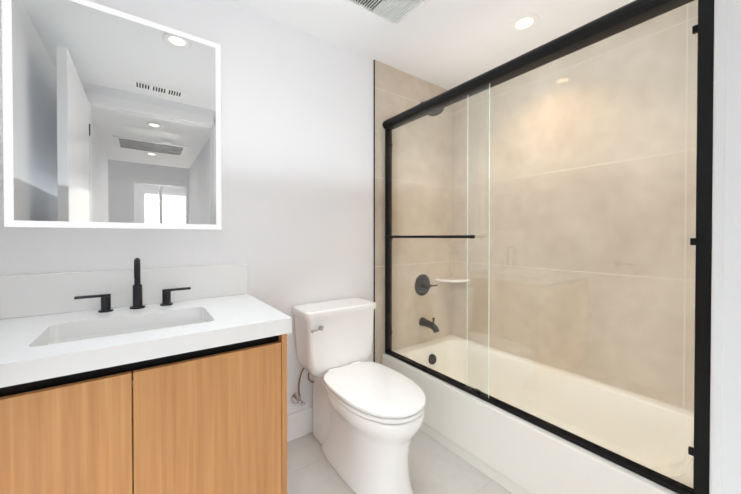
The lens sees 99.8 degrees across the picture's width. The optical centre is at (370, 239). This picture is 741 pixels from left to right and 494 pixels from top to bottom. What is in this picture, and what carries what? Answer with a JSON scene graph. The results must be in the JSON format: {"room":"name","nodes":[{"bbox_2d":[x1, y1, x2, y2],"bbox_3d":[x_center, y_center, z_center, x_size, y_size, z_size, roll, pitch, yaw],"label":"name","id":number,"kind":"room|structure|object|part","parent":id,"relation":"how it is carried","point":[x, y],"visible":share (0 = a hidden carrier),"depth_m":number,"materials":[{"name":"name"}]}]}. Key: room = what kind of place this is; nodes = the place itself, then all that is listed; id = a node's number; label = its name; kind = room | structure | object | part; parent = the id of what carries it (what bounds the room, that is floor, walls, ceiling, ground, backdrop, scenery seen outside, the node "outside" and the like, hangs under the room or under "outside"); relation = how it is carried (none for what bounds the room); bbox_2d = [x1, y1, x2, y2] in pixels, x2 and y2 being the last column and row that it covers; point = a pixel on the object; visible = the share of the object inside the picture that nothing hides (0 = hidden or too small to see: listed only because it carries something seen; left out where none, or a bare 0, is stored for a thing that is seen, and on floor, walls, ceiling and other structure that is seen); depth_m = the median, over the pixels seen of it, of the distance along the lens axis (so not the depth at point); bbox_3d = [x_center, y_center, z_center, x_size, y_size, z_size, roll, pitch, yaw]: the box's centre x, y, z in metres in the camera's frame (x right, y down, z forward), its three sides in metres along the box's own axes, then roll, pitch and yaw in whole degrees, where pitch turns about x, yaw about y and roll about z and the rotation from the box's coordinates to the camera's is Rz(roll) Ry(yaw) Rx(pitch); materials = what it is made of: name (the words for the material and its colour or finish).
{"room":"bathroom","nodes":[
{"label":"bathroom","id":0,"kind":"room"},
{"bbox_2d":[0,0,373,414],"bbox_3d":[-0.407,-0.036,1.893,2.900,2.365,0.120,0,1,-36],"label":"wall","id":1,"kind":"structure","parent":0,"point":[297,147],"depth_m":1.73,"materials":[{"name":"white paint"}]},
{"bbox_2d":[2,0,221,229],"bbox_3d":[-1.029,-0.498,1.332,0.710,0.900,0.046,0,1,-36],"label":"mirror","id":2,"kind":"object","parent":1,"relation":"attached to","point":[111,118],"visible":0.97,"depth_m":1.27,"materials":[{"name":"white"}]},
{"bbox_2d":[0,264,247,318],"bbox_3d":[-1.021,0.206,1.359,0.933,0.156,0.019,0,1,-36],"label":"backsplash","id":3,"kind":"structure","parent":1,"relation":"attached to","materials":[{"name":"white stone"}]},
{"bbox_2d":[287,406,312,441],"bbox_3d":[-0.312,1.072,1.890,0.832,0.150,0.012,0,1,-36],"label":"baseboard","id":4,"kind":"structure","parent":1,"relation":"attached to","point":[300,423],"depth_m":1.81,"materials":[{"name":"white paint"}]},
{"bbox_2d":[374,60,374,361],"bbox_3d":[0.025,-0.037,2.127,0.004,2.364,0.010,0,1,-36],"label":"trim","id":5,"kind":"structure","parent":1,"relation":"attached to","point":[374,208],"depth_m":2.12,"materials":[{"name":"black metal"}]},
{"bbox_2d":[375,60,451,363],"bbox_3d":[0.348,-0.040,2.363,0.795,2.364,0.010,0,1,-36],"label":"wall tile","id":6,"kind":"structure","parent":1,"relation":"attached to","point":[397,91],"depth_m":2.33,"materials":[{"name":"beige tile"}]},
{"bbox_2d":[415,274,437,295],"bbox_3d":[0.424,0.347,2.371,0.177,0.164,0.072,0,1,-36],"label":"shower valve","id":7,"kind":"object","parent":6,"relation":"attached to","point":[418,285],"depth_m":2.37,"materials":[{"name":"grey metal"}]},
{"bbox_2d":[419,317,438,332],"bbox_3d":[0.447,0.633,2.331,0.068,0.108,0.167,0,1,-36],"label":"tub spout","id":8,"kind":"object","parent":6,"relation":"attached to","point":[430,324],"depth_m":2.31,"materials":[{"name":"grey metal"}]},
{"bbox_2d":[421,102,443,115],"bbox_3d":[0.454,-0.987,2.306,0.120,0.131,0.190,0,1,-36],"label":"shower head","id":9,"kind":"object","parent":6,"relation":"attached to","point":[440,111],"visible":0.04,"depth_m":2.30},
{"bbox_2d":[287,429,511,493],"bbox_3d":[1.610,1.203,-0.863,3.100,0.060,7.100,0,1,-36],"label":"floor","id":10,"kind":"structure","parent":0,"point":[436,467],"depth_m":1.54,"materials":[{"name":"tile"}]},
{"bbox_2d":[0,258,291,493],"bbox_3d":[-0.846,0.615,1.123,0.933,1.079,0.612,0,1,-36],"label":"bathroom vanity","id":11,"kind":"object","parent":10,"relation":"on","point":[137,379],"visible":1,"depth_m":0.99,"materials":[{"name":"brown wood"}]},
{"bbox_2d":[0,294,291,387],"bbox_3d":[-0.846,0.315,1.120,0.933,0.055,0.612,0,1,-36],"label":"countertop","id":12,"kind":"structure","parent":11,"relation":"on","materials":[{"name":"white stone"}]},
{"bbox_2d":[74,258,190,312],"bbox_3d":[-0.958,0.179,1.282,0.387,0.212,0.108,0,1,-36],"label":"faucet","id":13,"kind":"object","parent":12,"relation":"on","point":[138,306],"depth_m":1.29,"materials":[{"name":"black metal"}]},
{"bbox_2d":[291,297,425,493],"bbox_3d":[-0.045,0.763,1.606,0.460,0.772,0.781,0,1,-36],"label":"toilet","id":14,"kind":"object","parent":10,"relation":"on","point":[368,419],"visible":1,"depth_m":1.52,"materials":[{"name":"white ceramic"}]},
{"bbox_3d":[-0.276,0.467,1.624,0.078,0.028,0.033,0,1,-36],"label":"flush lever","id":15,"kind":"part","parent":14,"relation":"part of","materials":[{"name":"silver metal"}]},
{"bbox_3d":[-0.203,0.580,1.822,0.436,0.334,0.204,0,1,-36],"label":"tank","id":16,"kind":"part","parent":14,"relation":"part of","materials":[{"name":"white ceramic"}]},
{"bbox_3d":[-0.203,0.394,1.820,0.460,0.037,0.222,0,1,-36],"label":"tank lid","id":17,"kind":"part","parent":14,"relation":"part of","materials":[{"name":"white ceramic"}]},
{"bbox_3d":[-0.017,0.950,1.570,0.370,0.400,0.682,0,1,-36],"label":"bowl","id":18,"kind":"part","parent":14,"relation":"part of","materials":[{"name":"white ceramic"}]},
{"bbox_3d":[0.021,0.737,1.517,0.372,0.020,0.554,0,1,-36],"label":"seat","id":19,"kind":"part","parent":14,"relation":"part of","materials":[{"name":"white plastic"}]},
{"bbox_3d":[0.021,0.709,1.516,0.376,0.028,0.560,0,1,-36],"label":"lid","id":20,"kind":"part","parent":14,"relation":"part of","materials":[{"name":"white plastic"}]},
{"bbox_2d":[382,335,693,493],"bbox_3d":[0.829,0.973,1.761,0.733,0.350,1.541,0,1,-36],"label":"bathtub","id":21,"kind":"object","parent":10,"relation":"on","point":[511,453],"visible":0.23,"depth_m":1.58,"materials":[{"name":"white ceramic"}]},
{"bbox_2d":[382,0,709,493],"bbox_3d":[0.568,-0.011,1.561,0.077,1.621,1.543,0,1,-36],"label":"shower door","id":22,"kind":"structure","parent":21,"relation":"on","point":[626,17],"depth_m":1.20,"materials":[{"name":"clear glass"}]},
{"bbox_2d":[385,235,474,238],"bbox_3d":[0.328,-0.018,1.848,0.065,0.022,0.700,0,1,-36],"label":"door towel bar","id":23,"kind":"object","parent":22,"relation":"attached to","point":[441,236],"visible":0.96,"depth_m":1.76,"materials":[{"name":"black metal"}]},
{"bbox_3d":[0.350,-0.003,1.853,0.007,1.569,0.793,0,1,-36],"label":"glass","id":24,"kind":"part","parent":22,"relation":"part of","materials":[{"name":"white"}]},
{"bbox_3d":[0.770,0.002,1.306,0.007,1.569,0.866,0,1,-36],"label":"glass","id":25,"kind":"part","parent":22,"relation":"part of","materials":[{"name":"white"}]},
{"bbox_2d":[230,0,634,89],"bbox_3d":[1.610,-1.222,-0.886,3.100,0.060,7.100,0,1,-36],"label":"ceiling","id":26,"kind":"structure","parent":0,"point":[447,44],"depth_m":1.81,"materials":[{"name":"white paint"}]},
{"bbox_2d":[356,0,380,8],"bbox_3d":[0.018,-1.212,1.493,0.170,0.002,0.280,0,1,-36],"label":"fan","id":27,"kind":"object","parent":26,"relation":"attached to","point":[368,2],"depth_m":1.59,"materials":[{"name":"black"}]},
{"bbox_2d":[343,0,429,26],"bbox_3d":[0.087,-1.203,1.543,0.384,0.022,0.324,0,1,-36],"label":"ceiling vent","id":28,"kind":"object","parent":26,"relation":"in","point":[409,13],"visible":1,"depth_m":1.62,"materials":[{"name":"white plastic"}]},
{"bbox_2d":[374,0,415,20],"bbox_3d":[0.156,-1.213,1.593,0.170,0.002,0.280,0,1,-36],"label":"fan","id":29,"kind":"object","parent":26,"relation":"attached to","point":[391,6],"visible":0.25,"depth_m":1.63,"materials":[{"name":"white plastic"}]},
{"bbox_2d":[510,14,539,32],"bbox_3d":[0.864,-1.212,1.750,0.152,0.008,0.152,0,1,-36],"label":"recessed light","id":30,"kind":"object","parent":26,"relation":"in","point":[524,23],"visible":1,"depth_m":1.74,"materials":[{"name":"white plastic"}]},
{"bbox_3d":[1.222,-0.036,1.958,0.120,2.365,1.935,0,1,-36],"label":"wall","id":31,"kind":"structure","parent":0,"visible":0},
{"bbox_2d":[451,0,697,411],"bbox_3d":[1.131,-0.036,1.972,0.010,2.364,1.544,0,1,-36],"label":"wall tile","id":32,"kind":"structure","parent":31,"relation":"attached to","point":[674,249],"depth_m":1.78,"materials":[{"name":"beige tile"}]},
{"bbox_2d":[436,277,470,282],"bbox_3d":[0.651,0.324,2.462,0.190,0.025,0.190,0,1,-36],"label":"corner shelf","id":33,"kind":"object","parent":32,"relation":"attached to","point":[452,280],"depth_m":2.44,"materials":[{"name":"white ceramic"}]},
{"bbox_3d":[0.766,-0.023,0.546,0.770,2.365,0.120,0,1,-36],"label":"wall","id":34,"kind":"structure","parent":0,"visible":0},
{"bbox_2d":[709,0,740,493],"bbox_3d":[0.466,0.015,0.334,0.074,2.294,0.130,0,1,-36],"label":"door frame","id":35,"kind":"structure","parent":34,"relation":"attached to","point":[731,440],"depth_m":0.35,"materials":[{"name":"white paint"}]},
{"bbox_3d":[1.284,-0.028,1.121,0.745,2.364,0.010,0,1,-36],"label":"wall tile","id":36,"kind":"structure","parent":0,"visible":0},
{"bbox_2d":[705,0,713,493],"bbox_3d":[0.985,-0.026,0.896,0.004,2.364,0.023,0,1,-36],"label":"trim","id":37,"kind":"structure","parent":36,"relation":"attached to","point":[709,237],"depth_m":0.90,"materials":[{"name":"black metal"}]}
]}

